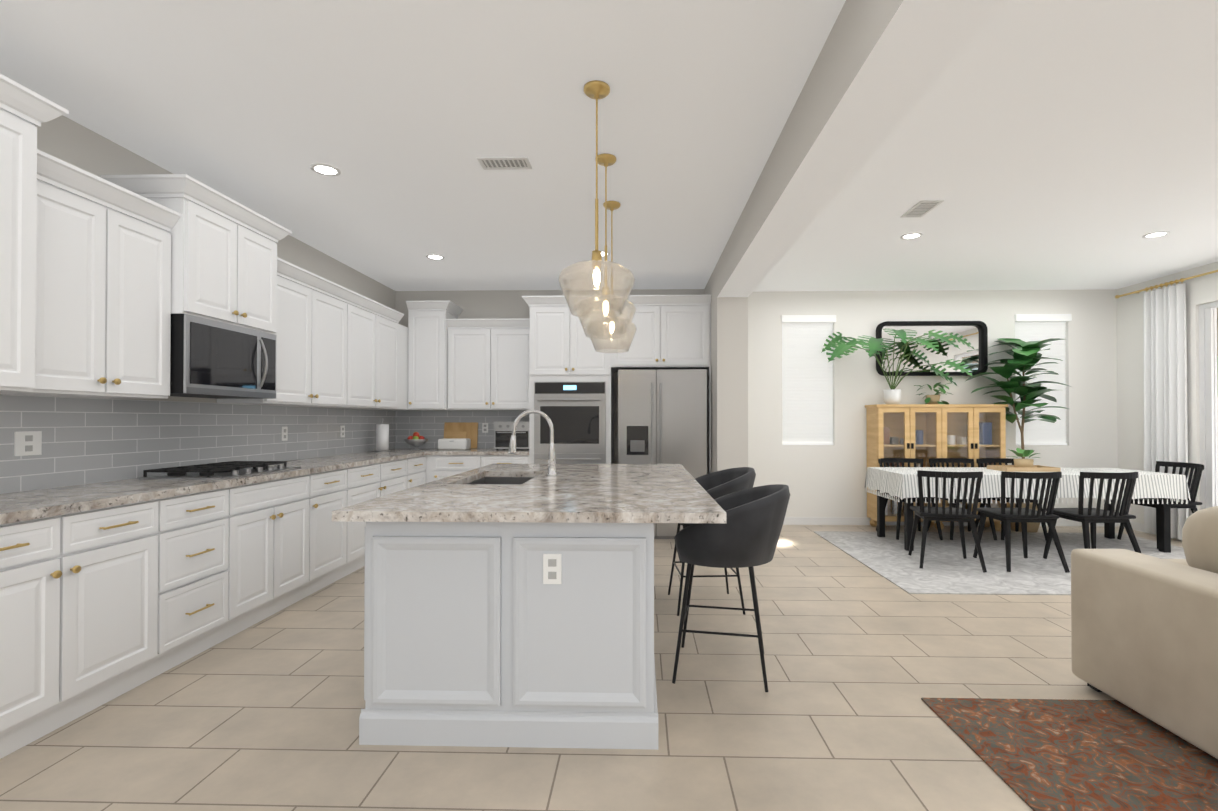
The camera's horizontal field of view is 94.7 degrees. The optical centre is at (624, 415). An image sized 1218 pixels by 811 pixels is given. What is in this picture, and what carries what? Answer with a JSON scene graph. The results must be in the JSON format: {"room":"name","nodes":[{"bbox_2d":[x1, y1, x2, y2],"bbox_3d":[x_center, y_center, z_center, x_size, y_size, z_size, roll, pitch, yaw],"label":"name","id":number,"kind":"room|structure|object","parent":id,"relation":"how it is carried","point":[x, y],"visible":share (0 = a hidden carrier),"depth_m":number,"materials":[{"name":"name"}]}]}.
{"room":"open-plan kitchen","nodes":[
{"label":"open-plan kitchen","id":0,"kind":"room"},
{"bbox_2d":[0,525,1182,810],"bbox_3d":[1.410,1.298,2.028,8.870,0.060,9.700,0,0,2],"label":"floor","id":1,"kind":"structure","parent":0,"point":[862,661],"depth_m":2.34,"materials":[{"name":"tile"}]},
{"bbox_2d":[0,498,163,758],"bbox_3d":[-2.559,0.832,2.246,0.618,0.875,0.910,0,0,2],"label":"base cabinet","id":2,"kind":"object","parent":1,"relation":"on","point":[146,536],"depth_m":2.31,"materials":[{"name":"white wood"}]},
{"bbox_2d":[0,450,427,525],"bbox_3d":[-2.506,0.388,3.795,0.627,0.039,5.783,0,0,2],"label":"countertop","id":3,"kind":"structure","parent":2,"relation":"on","point":[53,501],"depth_m":2.93,"materials":[{"name":"beige stone"}]},
{"bbox_2d":[138,461,300,479],"bbox_3d":[-2.512,0.340,3.550,0.485,0.052,0.740,0,0,2],"label":"cooktop","id":4,"kind":"object","parent":3,"relation":"in","point":[231,469],"depth_m":3.37,"materials":[{"name":"black metal"}]},
{"bbox_2d":[375,419,389,451],"bbox_3d":[-2.578,0.209,5.969,0.156,0.354,0.156,0,0,2],"label":"paper towel","id":5,"kind":"object","parent":3,"relation":"on","point":[382,437],"visible":1,"depth_m":5.92,"materials":[{"name":"white paper"}]},
{"bbox_2d":[404,432,427,449],"bbox_3d":[-2.348,0.286,6.312,0.270,0.206,0.270,0,0,2],"label":"fruit bowl","id":6,"kind":"object","parent":3,"relation":"on","point":[416,439],"visible":1,"depth_m":6.25,"materials":[{"name":"silver metal"}]},
{"bbox_2d":[164,486,235,671],"bbox_3d":[-2.540,0.838,2.930,0.618,0.875,0.460,0,0,2],"label":"base cabinet","id":7,"kind":"object","parent":1,"relation":"on","point":[197,527],"depth_m":2.93,"materials":[{"name":"white wood"}]},
{"bbox_2d":[232,474,311,635],"bbox_3d":[-2.523,0.843,3.545,0.618,0.875,0.770,0,0,2],"label":"base cabinet","id":8,"kind":"object","parent":1,"relation":"on","point":[272,521],"depth_m":3.51,"materials":[{"name":"white wood"}]},
{"bbox_2d":[312,470,351,593],"bbox_3d":[-2.505,0.848,4.180,0.618,0.875,0.501,0,0,2],"label":"base cabinet","id":9,"kind":"object","parent":1,"relation":"on","point":[332,491],"depth_m":4.18,"materials":[{"name":"white wood"}]},
{"bbox_2d":[348,458,407,574],"bbox_3d":[-2.483,0.855,5.000,0.618,0.875,1.139,0,0,2],"label":"base cabinet","id":10,"kind":"object","parent":1,"relation":"on","point":[385,478],"depth_m":4.76,"materials":[{"name":"white wood"}]},
{"bbox_2d":[408,454,427,488],"bbox_3d":[-2.460,0.862,5.812,0.618,0.875,0.485,0,0,2],"label":"base cabinet","id":11,"kind":"object","parent":1,"relation":"on","point":[417,467],"depth_m":5.83,"materials":[{"name":"white wood"}]},
{"bbox_2d":[428,454,479,482],"bbox_3d":[-1.846,0.867,6.352,0.620,0.875,0.638,0,0,2],"label":"base cabinet","id":12,"kind":"object","parent":1,"relation":"on","point":[440,466],"depth_m":6.04,"materials":[{"name":"white wood"}]},
{"bbox_2d":[428,450,527,453],"bbox_3d":[-1.571,0.410,6.338,1.102,0.039,0.648,0,0,2],"label":"countertop","id":13,"kind":"structure","parent":12,"relation":"on","point":[429,451],"depth_m":6.03,"materials":[{"name":"beige stone"}]},
{"bbox_2d":[438,438,470,449],"bbox_3d":[-1.950,0.328,6.421,0.330,0.125,0.198,0,0,2],"label":"bread box","id":14,"kind":"object","parent":13,"relation":"on","point":[454,443],"visible":1,"depth_m":6.33,"materials":[{"name":"white metal"}]},
{"bbox_2d":[444,422,477,448],"bbox_3d":[-1.939,0.237,6.626,0.400,0.309,0.081,0,0,2],"label":"cutting boards","id":15,"kind":"object","parent":13,"relation":"on","point":[469,430],"visible":0.54,"depth_m":6.63,"materials":[{"name":"brown wood"}]},
{"bbox_2d":[494,422,528,449],"bbox_3d":[-1.255,0.230,6.419,0.400,0.320,0.387,0,0,2],"label":"toaster oven","id":16,"kind":"object","parent":13,"relation":"on","point":[502,433],"visible":0.83,"depth_m":6.26,"materials":[{"name":"silver metal"}]},
{"bbox_2d":[480,454,527,466],"bbox_3d":[-1.277,0.867,6.336,0.519,0.875,0.638,0,0,2],"label":"base cabinet","id":17,"kind":"object","parent":1,"relation":"on","point":[485,459],"depth_m":6.02,"materials":[{"name":"white wood"}]},
{"bbox_2d":[359,474,657,749],"bbox_3d":[-0.418,0.840,3.221,1.155,0.875,2.156,0,0,2],"label":"kitchen island","id":18,"kind":"object","parent":1,"relation":"on","point":[508,605],"depth_m":2.15,"materials":[{"name":"grey paint"}]},
{"bbox_2d":[332,482,725,525],"bbox_3d":[-0.345,0.377,2.494,1.456,0.038,0.880,0,0,2],"label":"island countertop","id":19,"kind":"structure","parent":18,"relation":"on","point":[431,501],"depth_m":2.24,"materials":[{"name":"beige stone"}]},
{"bbox_2d":[436,470,699,485],"bbox_3d":[-0.323,0.384,3.309,1.456,0.038,0.750,0,0,2],"label":"island countertop","id":20,"kind":"structure","parent":18,"relation":"on","point":[605,477],"depth_m":3.29,"materials":[{"name":"beige stone"}]},
{"bbox_2d":[467,410,556,483],"bbox_3d":[-0.675,0.291,3.319,0.518,0.656,0.758,0,0,2],"label":"sink","id":21,"kind":"object","parent":20,"relation":"in","point":[482,477],"depth_m":3.41,"materials":[{"name":"silver metal"}]},
{"bbox_2d":[476,462,683,473],"bbox_3d":[-0.303,0.390,4.009,1.456,0.038,0.650,0,0,2],"label":"island countertop","id":22,"kind":"structure","parent":18,"relation":"on","point":[492,468],"depth_m":3.99,"materials":[{"name":"beige stone"}]},
{"bbox_2d":[528,295,615,463],"bbox_3d":[-0.578,0.014,6.313,0.881,2.580,0.659,0,0,2],"label":"tall cabinet","id":23,"kind":"object","parent":1,"relation":"on","point":[571,382],"depth_m":6.01,"materials":[{"name":"white wood"}]},
{"bbox_2d":[534,381,605,463],"bbox_3d":[-0.587,0.351,5.968,0.770,1.430,0.106,0,0,2],"label":"oven","id":24,"kind":"object","parent":23,"relation":"in","point":[576,410],"depth_m":5.99,"materials":[{"name":"silver metal"}]},
{"bbox_2d":[616,370,710,538],"bbox_3d":[0.435,0.416,6.252,0.989,1.775,0.718,0,0,2],"label":"refrigerator","id":25,"kind":"object","parent":1,"relation":"on","point":[664,416],"depth_m":5.90,"materials":[{"name":"silver metal"}]},
{"bbox_2d":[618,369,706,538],"bbox_3d":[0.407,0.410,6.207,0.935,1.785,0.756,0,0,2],"label":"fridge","id":26,"kind":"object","parent":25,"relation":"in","point":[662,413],"depth_m":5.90,"materials":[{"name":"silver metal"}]},
{"bbox_2d":[668,467,755,615],"bbox_3d":[0.600,0.821,3.820,0.558,0.926,0.645,0,0,-3],"label":"bar stool","id":27,"kind":"object","parent":1,"relation":"on","point":[717,484],"visible":0.35,"depth_m":3.67,"materials":[{"name":"grey fabric"}]},
{"bbox_2d":[672,484,789,691],"bbox_3d":[0.542,0.813,2.826,0.558,0.926,0.645,0,0,12],"label":"bar stool","id":28,"kind":"object","parent":1,"relation":"on","point":[747,533],"visible":0.98,"depth_m":2.60,"materials":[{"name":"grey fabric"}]},
{"bbox_2d":[865,404,1007,530],"bbox_3d":[3.589,0.590,6.478,1.460,1.430,0.355,0,0,2],"label":"hutch","id":29,"kind":"object","parent":1,"relation":"on","point":[925,432],"visible":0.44,"depth_m":6.37,"materials":[{"name":"brown wood"}]},
{"bbox_2d":[821,328,974,403],"bbox_3d":[3.118,-0.561,6.215,1.742,0.862,0.776,0,0,2],"label":"potted plant","id":30,"kind":"object","parent":29,"relation":"on","point":[892,395],"visible":0.96,"depth_m":6.38,"materials":[{"name":"green plant"}]},
{"bbox_2d":[814,531,1185,594],"bbox_3d":[3.756,1.290,5.102,3.350,0.008,2.235,0,0,2],"label":"dining rug","id":31,"kind":"object","parent":1,"relation":"on","point":[948,568],"visible":0.64,"depth_m":5.00,"materials":[{"name":"grey carpet"}]},
{"bbox_2d":[876,458,942,539],"bbox_3d":[3.057,0.884,6.045,0.492,0.815,0.516,0,0,2],"label":"dining chair","id":32,"kind":"object","parent":31,"relation":"on","point":[888,461],"visible":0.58,"depth_m":6.18,"materials":[{"name":"black paint"}]},
{"bbox_2d":[908,470,986,572],"bbox_3d":[2.766,0.874,4.844,0.492,0.815,0.516,0,-1,16],"label":"dining chair","id":33,"kind":"object","parent":31,"relation":"on","point":[960,516],"visible":0.96,"depth_m":4.68,"materials":[{"name":"black paint"}]},
{"bbox_2d":[927,458,996,539],"bbox_3d":[3.607,0.884,6.030,0.492,0.815,0.516,0,0,2],"label":"dining chair","id":34,"kind":"object","parent":31,"relation":"on","point":[938,461],"visible":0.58,"depth_m":6.18,"materials":[{"name":"black paint"}]},
{"bbox_2d":[975,458,1047,540],"bbox_3d":[4.126,0.884,6.015,0.492,0.815,0.516,0,0,2],"label":"dining chair","id":35,"kind":"object","parent":31,"relation":"on","point":[985,461],"visible":0.35,"depth_m":6.18,"materials":[{"name":"black paint"}]},
{"bbox_2d":[973,471,1069,572],"bbox_3d":[3.372,0.874,4.796,0.492,0.815,0.516,0,0,2],"label":"dining chair","id":36,"kind":"object","parent":31,"relation":"on","point":[1023,516],"visible":0.96,"depth_m":4.63,"materials":[{"name":"black paint"}]},
{"bbox_2d":[864,467,1190,552],"bbox_3d":[3.916,0.923,5.633,2.679,0.733,0.923,0,0,2],"label":"dining table","id":37,"kind":"object","parent":31,"relation":"on","point":[1164,489],"visible":0.77,"depth_m":5.24,"materials":[{"name":"white fabric"}]},
{"bbox_2d":[987,448,1060,471],"bbox_3d":[4.037,0.444,5.690,0.520,0.223,0.343,0,0,2],"label":"tray","id":38,"kind":"object","parent":37,"relation":"on","point":[1023,465],"visible":1,"depth_m":5.61,"materials":[{"name":"brown wood"}]},
{"bbox_2d":[1043,472,1140,558],"bbox_3d":[3.994,0.874,4.779,0.492,0.815,0.516,0,0,-1],"label":"dining chair","id":39,"kind":"object","parent":31,"relation":"on","point":[1090,515],"visible":0.9,"depth_m":4.62,"materials":[{"name":"black paint"}]},
{"bbox_2d":[1117,461,1203,548],"bbox_3d":[5.377,0.880,5.593,0.516,0.815,0.492,0,0,2],"label":"dining chair","id":40,"kind":"object","parent":31,"relation":"on","point":[1194,486],"visible":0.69,"depth_m":5.49,"materials":[{"name":"black paint"}]},
{"bbox_2d":[966,338,1070,531],"bbox_3d":[4.440,0.192,6.245,1.006,2.223,0.780,0,0,2],"label":"plant","id":41,"kind":"object","parent":1,"relation":"on","point":[1026,356],"visible":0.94,"depth_m":6.28,"materials":[{"name":"green plant"}]},
{"bbox_2d":[921,698,1217,810],"bbox_3d":[2.935,1.250,0.376,3.330,0.008,4.180,0,0,2],"label":"rug","id":42,"kind":"object","parent":1,"relation":"on","point":[1067,755],"visible":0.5,"depth_m":2.08,"materials":[{"name":"carpet"}]},
{"bbox_2d":[1071,506,1217,758],"bbox_3d":[2.618,0.800,1.003,1.100,0.899,3.310,0,0,2],"label":"sofa","id":43,"kind":"object","parent":42,"relation":"on","point":[1144,634],"visible":1,"depth_m":2.27,"materials":[{"name":"beige fabric"}]},
{"bbox_2d":[0,0,1217,291],"bbox_3d":[1.410,-1.582,2.052,8.870,0.100,9.700,0,0,2],"label":"ceiling","id":44,"kind":"structure","parent":0,"point":[1052,144],"depth_m":2.99,"materials":[{"name":"white paint"}]},
{"bbox_2d":[310,163,340,175],"bbox_3d":[-1.847,-1.516,3.462,0.169,0.008,0.169,0,0,-7],"label":"recessed light","id":45,"kind":"object","parent":44,"relation":"in","point":[326,169],"depth_m":3.45,"materials":[{"name":"white plastic"}]},
{"bbox_2d":[426,254,444,259],"bbox_3d":[-1.796,-1.500,5.311,0.169,0.008,0.169,0,0,-7],"label":"recessed light","id":46,"kind":"object","parent":44,"relation":"in","point":[432,256],"depth_m":5.30,"materials":[{"name":"white plastic"}]},
{"bbox_2d":[477,157,531,169],"bbox_3d":[-0.719,-1.516,3.371,0.300,0.008,0.150,0,0,2],"label":"ceiling vent","id":47,"kind":"object","parent":44,"relation":"in","point":[487,163],"depth_m":3.37,"materials":[{"name":"white metal"}]},
{"bbox_2d":[558,80,634,318],"bbox_3d":[-0.130,-0.999,2.610,0.356,1.054,0.356,0,0,2],"label":"pendant light","id":48,"kind":"object","parent":44,"relation":"hanging from","point":[596,90],"visible":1,"depth_m":2.59,"materials":[{"name":"clear glass"}]},
{"bbox_2d":[576,153,635,338],"bbox_3d":[-0.110,-0.993,3.309,0.356,1.054,0.356,0,0,2],"label":"pendant light","id":49,"kind":"object","parent":44,"relation":"hanging from","point":[605,160],"visible":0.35,"depth_m":3.29,"materials":[{"name":"clear glass"}]},
{"bbox_2d":[587,201,636,352],"bbox_3d":[-0.091,-0.988,4.009,0.356,1.054,0.356,0,0,2],"label":"pendant light","id":50,"kind":"object","parent":44,"relation":"hanging from","point":[612,205],"visible":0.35,"depth_m":3.99,"materials":[{"name":"clear glass"}]},
{"bbox_2d":[717,0,1007,296],"bbox_3d":[0.948,-1.367,1.438,0.300,0.339,8.150,0,0,2],"label":"beam","id":51,"kind":"structure","parent":44,"relation":"attached to","point":[879,68],"depth_m":2.28,"materials":[{"name":"white paint"}]},
{"bbox_2d":[900,232,922,239],"bbox_3d":[2.409,-1.505,4.705,0.169,0.008,0.169,0,0,-4],"label":"recessed light","id":52,"kind":"object","parent":44,"relation":"in","point":[914,235],"depth_m":4.69,"materials":[{"name":"white plastic"}]},
{"bbox_2d":[900,200,943,217],"bbox_3d":[2.172,-1.510,4.102,0.160,0.008,0.320,0,0,2],"label":"ceiling vent","id":53,"kind":"object","parent":44,"relation":"in","point":[921,208],"depth_m":4.09,"materials":[{"name":"white metal"}]},
{"bbox_2d":[1142,231,1169,237],"bbox_3d":[4.429,-1.505,4.669,0.169,0.008,0.169,0,0,-7],"label":"recessed light","id":54,"kind":"object","parent":44,"relation":"in","point":[1161,233],"depth_m":4.66,"materials":[{"name":"white plastic"}]},
{"bbox_2d":[37,115,1217,523],"bbox_3d":[1.410,-0.132,2.040,8.870,2.800,9.700,0,0,2],"label":"wall","id":55,"kind":"structure","parent":0,"point":[1105,383],"depth_m":6.64,"materials":[{"name":"white paint"}]},
{"bbox_2d":[0,74,47,393],"bbox_3d":[-2.667,-0.709,1.797,0.428,1.210,1.079,0,0,2],"label":"upper cabinet","id":56,"kind":"object","parent":55,"relation":"attached to","point":[23,167],"depth_m":2.27,"materials":[{"name":"white wood"}]},
{"bbox_2d":[0,154,175,401],"bbox_3d":[-2.681,-0.606,2.716,0.348,1.020,0.760,0,0,2],"label":"upper cabinet","id":57,"kind":"object","parent":55,"relation":"attached to","point":[108,248],"depth_m":2.71,"materials":[{"name":"white wood"}]},
{"bbox_2d":[108,174,251,321],"bbox_3d":[-2.624,-0.931,3.340,0.428,0.740,0.485,0,0,2],"label":"upper cabinet","id":58,"kind":"object","parent":55,"relation":"attached to","point":[212,233],"depth_m":3.22,"materials":[{"name":"white wood"}]},
{"bbox_2d":[172,310,287,401],"bbox_3d":[-2.591,-0.339,3.482,0.482,0.438,0.770,0,0,2],"label":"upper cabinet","id":59,"kind":"object","parent":55,"relation":"attached to","point":[221,359],"depth_m":3.41,"materials":[{"name":"white"}]},
{"bbox_2d":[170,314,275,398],"bbox_3d":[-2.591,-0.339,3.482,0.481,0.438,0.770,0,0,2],"label":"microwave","id":60,"kind":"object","parent":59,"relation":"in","point":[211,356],"depth_m":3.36,"materials":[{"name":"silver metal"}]},
{"bbox_2d":[252,210,279,329],"bbox_3d":[-2.613,-0.928,3.730,0.428,0.740,0.295,0,0,2],"label":"upper cabinet","id":61,"kind":"object","parent":55,"relation":"attached to","point":[265,234],"depth_m":3.74,"materials":[{"name":"white wood"}]},
{"bbox_2d":[212,258,351,409],"bbox_3d":[-2.634,-0.592,4.411,0.348,1.020,1.070,0,0,2],"label":"upper cabinet","id":62,"kind":"object","parent":55,"relation":"attached to","point":[313,310],"depth_m":4.44,"materials":[{"name":"white wood"}]},
{"bbox_2d":[348,291,399,409],"bbox_3d":[-2.605,-0.583,5.481,0.348,1.020,1.071,0,0,2],"label":"upper cabinet","id":63,"kind":"object","parent":55,"relation":"attached to","point":[373,328],"depth_m":5.43,"materials":[{"name":"white wood"}]},
{"bbox_2d":[400,325,407,409],"bbox_3d":[-2.591,-0.526,6.359,0.328,0.920,0.687,0,0,2],"label":"upper cabinet","id":64,"kind":"object","parent":55,"relation":"attached to","point":[403,330],"depth_m":6.19,"materials":[{"name":"white wood"}]},
{"bbox_2d":[406,300,459,409],"bbox_3d":[-2.213,-0.670,6.479,0.420,1.210,0.427,0,0,2],"label":"upper cabinet","id":65,"kind":"object","parent":55,"relation":"attached to","point":[427,319],"depth_m":6.27,"materials":[{"name":"white wood"}]},
{"bbox_2d":[448,318,527,409],"bbox_3d":[-1.508,-0.575,6.499,0.989,1.020,0.347,0,0,2],"label":"upper cabinet","id":66,"kind":"object","parent":55,"relation":"attached to","point":[488,358],"depth_m":6.33,"materials":[{"name":"white wood"}]},
{"bbox_2d":[612,294,711,369],"bbox_3d":[0.397,-0.896,6.304,1.068,0.760,0.638,0,0,2],"label":"upper cabinet","id":67,"kind":"object","parent":55,"relation":"attached to","point":[673,332],"depth_m":5.99,"materials":[{"name":"white wood"}]},
{"bbox_2d":[781,315,835,444],"bbox_3d":[2.206,-0.420,6.757,0.640,1.555,0.140,0,0,2],"label":"window blind","id":68,"kind":"object","parent":55,"relation":"attached to","point":[807,393],"visible":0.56,"depth_m":6.76,"materials":[{"name":"white fabric"}]},
{"bbox_2d":[876,321,987,375],"bbox_3d":[3.638,-0.793,6.646,1.270,0.640,0.075,0,0,2],"label":"wall mirror","id":69,"kind":"object","parent":55,"relation":"attached to","point":[974,334],"visible":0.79,"depth_m":6.66,"materials":[{"name":"black paint"}]},
{"bbox_2d":[783,517,1118,526],"bbox_3d":[3.534,1.262,6.666,4.580,0.090,0.012,0,0,2],"label":"baseboard","id":70,"kind":"structure","parent":55,"relation":"attached to","point":[788,520],"depth_m":6.68,"materials":[{"name":"white wood"}]},
{"bbox_2d":[1014,314,1071,444],"bbox_3d":[4.955,-0.420,6.681,0.640,1.555,0.140,0,0,2],"label":"window blind","id":71,"kind":"object","parent":55,"relation":"attached to","point":[1034,327],"visible":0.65,"depth_m":6.68,"materials":[{"name":"white fabric"}]},
{"bbox_2d":[1119,521,1181,540],"bbox_3d":[5.805,1.257,6.149,0.012,0.090,0.840,0,0,2],"label":"baseboard","id":72,"kind":"structure","parent":55,"relation":"attached to","point":[1136,526],"depth_m":6.33,"materials":[{"name":"white wood"}]},
{"bbox_2d":[1115,270,1217,539],"bbox_3d":[5.703,-0.079,4.532,0.121,2.685,4.020,0,0,2],"label":"curtain","id":73,"kind":"object","parent":55,"relation":"attached to","point":[1165,380],"visible":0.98,"depth_m":5.92,"materials":[{"name":"white fabric"}]},
{"bbox_2d":[1199,301,1217,509],"bbox_3d":[5.832,0.078,4.397,0.080,2.420,2.560,0,0,2],"label":"door","id":74,"kind":"structure","parent":55,"relation":"in","point":[1208,382],"depth_m":5.60,"materials":[{"name":"silver metal"}]},
{"label":"outside","id":75,"kind":"structure","parent":0,"visible":0},
{"bbox_3d":[16.787,1.543,16.008,57.000,0.185,57.000,0,0,2],"label":"ground","id":76,"kind":"structure","parent":75,"visible":0},
{"bbox_2d":[1217,308,1217,356],"bbox_3d":[8.076,-0.022,6.507,4.190,2.784,12.500,0,0,2],"label":"patio","id":77,"kind":"structure","parent":76,"relation":"on","point":[1217,332],"depth_m":7.94,"materials":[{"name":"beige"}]}
]}

